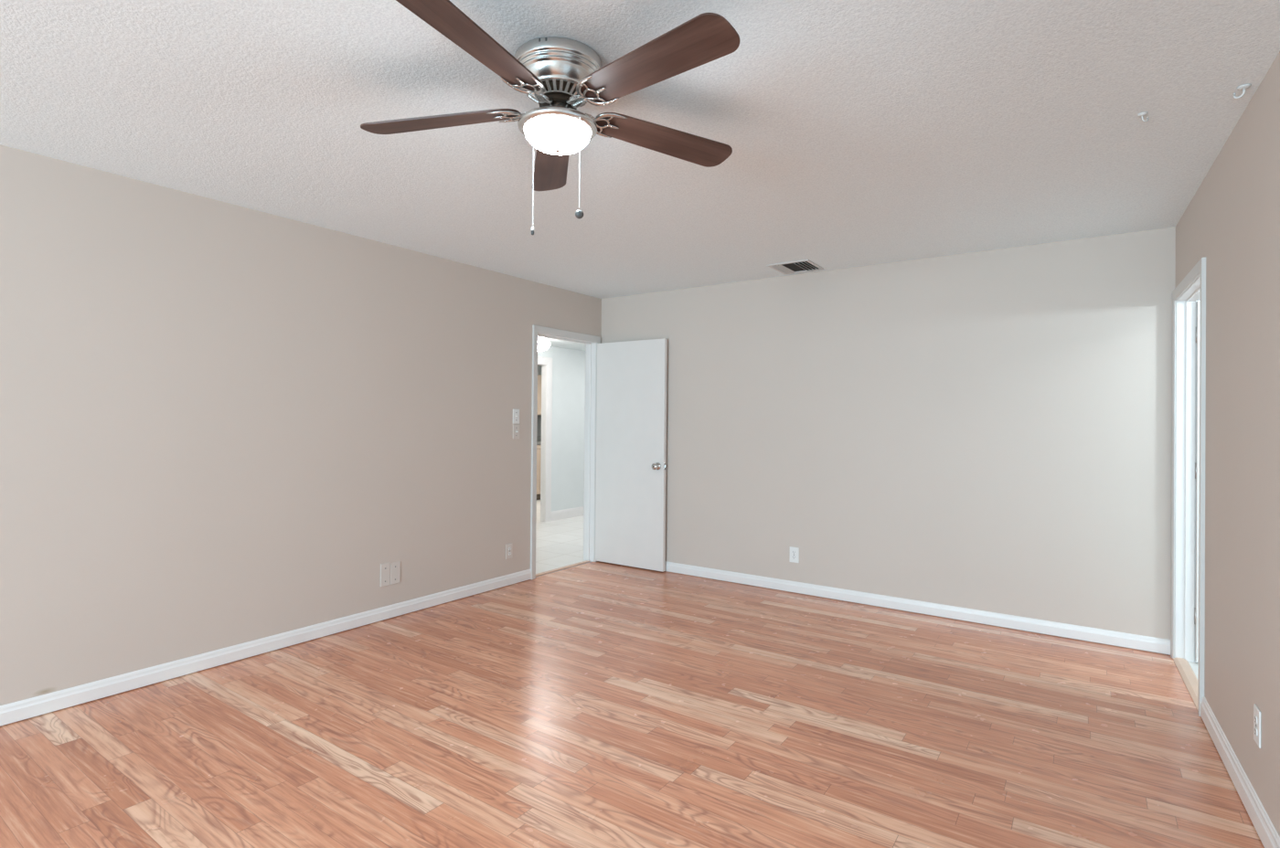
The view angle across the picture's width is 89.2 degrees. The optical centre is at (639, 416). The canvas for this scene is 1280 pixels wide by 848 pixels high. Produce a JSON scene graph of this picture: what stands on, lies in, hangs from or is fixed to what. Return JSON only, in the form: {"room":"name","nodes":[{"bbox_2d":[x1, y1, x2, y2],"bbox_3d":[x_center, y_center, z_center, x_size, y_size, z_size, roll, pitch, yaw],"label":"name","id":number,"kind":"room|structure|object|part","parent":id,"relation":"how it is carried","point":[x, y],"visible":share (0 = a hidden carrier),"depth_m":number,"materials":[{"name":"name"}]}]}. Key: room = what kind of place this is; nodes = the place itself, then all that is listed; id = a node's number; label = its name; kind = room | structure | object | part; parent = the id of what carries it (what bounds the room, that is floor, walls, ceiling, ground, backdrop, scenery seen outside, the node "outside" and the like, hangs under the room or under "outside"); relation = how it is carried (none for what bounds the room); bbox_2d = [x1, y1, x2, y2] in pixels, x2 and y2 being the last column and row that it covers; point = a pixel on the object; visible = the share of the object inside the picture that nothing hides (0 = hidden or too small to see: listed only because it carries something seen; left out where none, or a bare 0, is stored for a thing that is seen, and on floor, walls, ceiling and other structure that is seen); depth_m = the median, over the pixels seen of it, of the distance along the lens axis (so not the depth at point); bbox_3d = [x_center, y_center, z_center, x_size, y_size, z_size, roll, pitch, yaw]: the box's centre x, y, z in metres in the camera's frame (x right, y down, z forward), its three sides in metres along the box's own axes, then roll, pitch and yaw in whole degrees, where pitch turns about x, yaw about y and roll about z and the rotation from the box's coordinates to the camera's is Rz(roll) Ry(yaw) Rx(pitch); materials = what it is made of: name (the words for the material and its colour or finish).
{"room":"empty bedroom","nodes":[
{"label":"empty bedroom","id":0,"kind":"room"},
{"bbox_2d":[0,144,601,726],"bbox_3d":[-3.062,0.074,2.274,0.120,2.440,9.520,0,0,35],"label":"wall","id":1,"kind":"structure","parent":0,"point":[220,422],"depth_m":3.42,"materials":[{"name":"beige paint"}]},
{"bbox_2d":[0,569,531,725],"bbox_3d":[-3.309,1.244,1.811,0.012,0.080,8.498,0,0,35],"label":"baseboard","id":2,"kind":"structure","parent":1,"relation":"attached to","point":[44,704],"depth_m":3.41,"materials":[{"name":"white paint"}]},
{"bbox_2d":[380,563,390,587],"bbox_3d":[-1.652,1.025,4.205,0.007,0.148,0.070,0,0,35],"label":"blank plate","id":3,"kind":"object","parent":1,"relation":"attached to","point":[385,569],"visible":1,"depth_m":4.20,"materials":[{"name":"white plastic"}]},
{"bbox_2d":[390,561,400,585],"bbox_3d":[-1.610,1.028,4.266,0.007,0.142,0.074,0,0,35],"label":"blank plate","id":4,"kind":"object","parent":1,"relation":"attached to","point":[395,568],"visible":1,"depth_m":4.26,"materials":[{"name":"white plastic"}]},
{"bbox_2d":[505,543,512,559],"bbox_3d":[-1.028,1.058,5.104,0.008,0.117,0.071,0,0,35],"label":"wall outlet","id":5,"kind":"object","parent":1,"relation":"attached to","point":[508,547],"visible":1,"depth_m":5.10,"materials":[{"name":"white plastic"}]},
{"bbox_2d":[512,424,519,439],"bbox_3d":[-0.979,0.119,5.157,0.020,0.117,0.071,0,0,35],"label":"light switch","id":6,"kind":"object","parent":1,"relation":"attached to","point":[516,427],"visible":1,"depth_m":5.16,"materials":[{"name":"white plastic"}]},
{"bbox_2d":[512,409,519,424],"bbox_3d":[-0.979,-0.003,5.156,0.020,0.117,0.071,0,0,35],"label":"light switch","id":7,"kind":"object","parent":1,"relation":"attached to","point":[516,412],"visible":1,"depth_m":5.16,"materials":[{"name":"white plastic"}]},
{"bbox_2d":[530,324,600,579],"bbox_3d":[-0.681,0.293,5.699,0.138,2.082,0.886,0,0,35],"label":"door frame","id":8,"kind":"structure","parent":1,"relation":"attached to","point":[591,342],"depth_m":5.98,"materials":[{"name":"white paint"}]},
{"bbox_2d":[595,338,667,572],"bbox_3d":[-0.113,0.327,5.762,0.765,2.003,0.107,0,0,34],"label":"door","id":9,"kind":"structure","parent":1,"relation":"in","point":[631,408],"depth_m":5.76,"materials":[{"name":"white paint"}]},
{"bbox_3d":[0.135,0.427,5.573,0.064,0.064,0.068,0,0,34],"label":"knob","id":10,"kind":"part","parent":9,"relation":"part of","materials":[{"name":"silver metal"}]},
{"bbox_2d":[537,365,541,375],"bbox_3d":[-2.765,0.211,10.146,0.100,2.253,4.800,0,0,35],"label":"wall","id":11,"kind":"structure","parent":0,"point":[538,367],"depth_m":11.46,"materials":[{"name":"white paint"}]},
{"bbox_2d":[537,415,541,436],"bbox_3d":[-2.149,0.148,10.937,0.012,0.360,2.800,0,0,35],"label":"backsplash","id":12,"kind":"structure","parent":11,"relation":"attached to","point":[538,416],"depth_m":11.46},
{"bbox_2d":[537,374,541,415],"bbox_3d":[-1.755,-0.368,11.168,0.364,0.680,0.820,0,0,35],"label":"upper cabinet","id":13,"kind":"object","parent":11,"relation":"attached to","point":[538,376],"visible":0.02,"depth_m":10.98,"materials":[{"name":"brown wood"}]},
{"bbox_2d":[537,346,585,511],"bbox_3d":[-1.491,0.211,7.925,0.075,2.253,5.000,0,0,35],"label":"wall","id":14,"kind":"structure","parent":0,"point":[568,365],"depth_m":8.62,"materials":[{"name":"white paint"}]},
{"bbox_2d":[537,356,552,522],"bbox_3d":[-1.491,0.287,7.912,0.095,2.102,1.116,0,0,35],"label":"door frame","id":15,"kind":"structure","parent":14,"relation":"attached to","point":[546,363],"depth_m":8.29,"materials":[{"name":"white paint"}]},
{"bbox_2d":[551,506,583,521],"bbox_3d":[-0.595,1.292,9.148,0.014,0.121,1.948,0,0,35],"label":"baseboard","id":16,"kind":"structure","parent":14,"relation":"attached to","point":[559,515],"depth_m":8.60,"materials":[{"name":"white paint"}]},
{"bbox_2d":[535,500,591,577],"bbox_3d":[-1.353,1.374,8.424,4.195,0.065,6.000,0,0,35],"label":"floor","id":17,"kind":"structure","parent":0,"point":[559,543],"depth_m":6.86,"materials":[{"name":"tile"}]},
{"bbox_2d":[536,445,541,500],"bbox_3d":[-2.092,0.895,10.377,0.746,0.900,0.820,0,0,35],"label":"base cabinet","id":18,"kind":"object","parent":17,"relation":"on","point":[538,447],"visible":0.08,"depth_m":10.45,"materials":[{"name":"brown wood"}]},
{"bbox_2d":[536,436,541,445],"bbox_3d":[-1.856,0.389,10.731,0.730,0.120,1.680,0,0,35],"label":"countertop","id":19,"kind":"structure","parent":18,"relation":"on","point":[538,438],"depth_m":11.07,"materials":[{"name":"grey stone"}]},
{"bbox_2d":[535,560,590,576],"bbox_3d":[-0.692,1.333,5.695,0.040,0.010,0.762,0,0,35],"label":"threshold","id":20,"kind":"object","parent":17,"relation":"on","point":[585,561],"visible":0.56,"depth_m":5.69,"materials":[{"name":"brown wood"}]},
{"bbox_2d":[545,338,585,351],"bbox_3d":[-0.729,-0.941,7.410,1.905,0.060,5.000,0,0,35],"label":"ceiling","id":21,"kind":"structure","parent":0,"point":[553,342],"depth_m":8.20,"materials":[{"name":"white paint"}]},
{"bbox_2d":[537,336,550,351],"bbox_3d":[-1.159,-0.823,7.269,0.300,0.185,0.300,0,0,35],"label":"dome light","id":22,"kind":"object","parent":21,"relation":"attached to","point":[543,345],"visible":0.48,"depth_m":7.18,"materials":[{"name":"white plastic"}]},
{"bbox_2d":[0,561,1264,847],"bbox_3d":[-0.344,1.339,0.557,6.326,0.063,9.818,0,0,35],"label":"floor","id":23,"kind":"structure","parent":0,"point":[598,704],"depth_m":2.66,"materials":[{"name":"laminate"}]},
{"bbox_2d":[1173,657,1198,710],"bbox_3d":[2.794,1.346,3.280,0.064,0.013,0.786,0,0,33],"label":"threshold","id":24,"kind":"object","parent":23,"relation":"on","point":[1190,681],"visible":0.65,"depth_m":3.33,"materials":[{"name":"brown wood"}]},
{"bbox_2d":[0,0,1279,298],"bbox_3d":[-1.092,-1.175,0.850,4.970,0.080,9.400,0,0,35],"label":"ceiling","id":25,"kind":"structure","parent":0,"point":[858,133],"depth_m":2.42,"materials":[{"name":"white paint"}]},
{"bbox_2d":[360,0,740,235],"bbox_3d":[-0.254,-0.835,2.014,1.271,0.574,1.268,0,0,35],"label":"ceiling fan","id":26,"kind":"object","parent":25,"relation":"hanging from","point":[560,75],"visible":1,"depth_m":1.94,"materials":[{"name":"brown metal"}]},
{"bbox_3d":[-0.648,-0.962,2.113,0.535,0.006,0.142,-2,11,10],"label":"blade","id":27,"kind":"part","parent":26,"relation":"part of","materials":[{"name":"brown wood"}]},
{"bbox_3d":[-0.430,-0.976,1.690,0.142,0.006,0.535,12,5,25],"label":"blade","id":28,"kind":"part","parent":26,"relation":"part of","materials":[{"name":"brown wood"}]},
{"bbox_3d":[-0.322,-0.740,1.954,0.004,0.328,0.004,0,0,12],"label":"pull chain","id":29,"kind":"part","parent":26,"relation":"part of","materials":[{"name":"silver metal"}]},
{"bbox_3d":[-0.331,-0.957,2.434,0.142,0.006,0.535,-12,0,-11],"label":"blade","id":30,"kind":"part","parent":26,"relation":"part of","materials":[{"name":"brown wood"}]},
{"bbox_2d":[528,78,586,105],"bbox_3d":[-0.258,-1.006,2.046,0.190,0.025,0.189,0,0,35],"label":"vent","id":31,"kind":"object","parent":26,"relation":"attached to","point":[563,89],"depth_m":1.98,"materials":[{"name":"silver metal"}]},
{"bbox_3d":[-0.260,-0.873,2.046,0.207,0.065,0.207,0,0,35],"label":"lamp shade","id":32,"kind":"part","parent":26,"relation":"part of","materials":[{"name":"white glass"}]},
{"bbox_3d":[-0.181,-0.766,1.954,0.004,0.273,0.004,0,0,12],"label":"pull chain","id":33,"kind":"part","parent":26,"relation":"part of","materials":[{"name":"silver metal"}]},
{"bbox_3d":[0.031,-0.966,1.777,0.535,0.006,0.142,2,-12,43],"label":"blade","id":34,"kind":"part","parent":26,"relation":"part of","materials":[{"name":"brown wood"}]},
{"bbox_3d":[0.084,-0.957,2.243,0.535,0.006,0.142,3,-12,-30],"label":"blade","id":35,"kind":"part","parent":26,"relation":"part of","materials":[{"name":"brown wood"}]},
{"bbox_2d":[767,259,823,274],"bbox_3d":[1.137,-1.088,4.731,0.308,0.014,0.330,0,0,35],"label":"ceiling vent","id":36,"kind":"object","parent":25,"relation":"in","point":[805,265],"visible":1,"depth_m":4.72,"materials":[{"name":"white metal"}]},
{"bbox_2d":[1137,111,1148,122],"bbox_3d":[1.828,-1.087,2.358,0.038,0.029,0.031,1,0,-43],"label":"ceiling hook","id":37,"kind":"object","parent":25,"relation":"attached to","point":[1141,114],"visible":1,"depth_m":2.35,"materials":[{"name":"white metal"}]},
{"bbox_2d":[1232,84,1251,98],"bbox_3d":[2.012,-1.084,2.164,0.036,0.034,0.044,0,0,8],"label":"ceiling hook","id":38,"kind":"object","parent":25,"relation":"attached to","point":[1243,87],"visible":1,"depth_m":2.16,"materials":[{"name":"white metal"}]},
{"bbox_2d":[601,226,1175,655],"bbox_3d":[1.419,0.129,4.886,4.270,2.440,0.120,0,0,35],"label":"wall","id":39,"kind":"structure","parent":0,"point":[986,431],"depth_m":4.39,"materials":[{"name":"beige paint"}]},
{"bbox_2d":[789,546,799,563],"bbox_3d":[1.179,1.058,4.964,0.074,0.118,0.008,0,0,35],"label":"wall outlet","id":40,"kind":"object","parent":39,"relation":"attached to","point":[794,551],"visible":1,"depth_m":4.96,"materials":[{"name":"white plastic"}]},
{"bbox_2d":[664,561,1170,654],"bbox_3d":[1.321,1.302,4.861,4.148,0.080,0.012,0,0,35],"label":"baseboard","id":41,"kind":"structure","parent":39,"relation":"attached to","point":[1046,627],"depth_m":4.36,"materials":[{"name":"white paint"}]},
{"bbox_2d":[1175,51,1279,837],"bbox_3d":[0.460,0.092,-0.417,0.120,2.440,9.700,0,0,33],"label":"wall","id":42,"kind":"structure","parent":0,"point":[1232,221],"depth_m":2.30,"materials":[{"name":"beige paint"}]},
{"bbox_2d":[1170,257,1205,716],"bbox_3d":[2.831,0.319,3.267,0.138,2.067,0.910,0,0,33],"label":"door frame","id":43,"kind":"structure","parent":42,"relation":"attached to","point":[1191,290],"depth_m":3.59,"materials":[{"name":"white paint"}]},
{"bbox_2d":[1194,300,1200,662],"bbox_3d":[3.376,0.355,3.361,0.766,1.978,0.035,0,0,33],"label":"door","id":44,"kind":"structure","parent":42,"relation":"in","point":[1197,464],"depth_m":3.55,"materials":[{"name":"white paint"}]},
{"bbox_2d":[1200,696,1279,847],"bbox_3d":[0.238,1.258,-0.627,0.014,0.090,8.428,0,0,33],"label":"baseboard","id":45,"kind":"structure","parent":42,"relation":"attached to","point":[1269,837],"depth_m":2.27,"materials":[{"name":"white paint"}]},
{"bbox_2d":[1253,704,1261,748],"bbox_3d":[2.020,1.013,2.125,0.008,0.118,0.074,0,0,33],"label":"wall outlet","id":46,"kind":"object","parent":42,"relation":"attached to","point":[1257,715],"visible":1,"depth_m":2.11,"materials":[{"name":"white plastic"}]}
]}

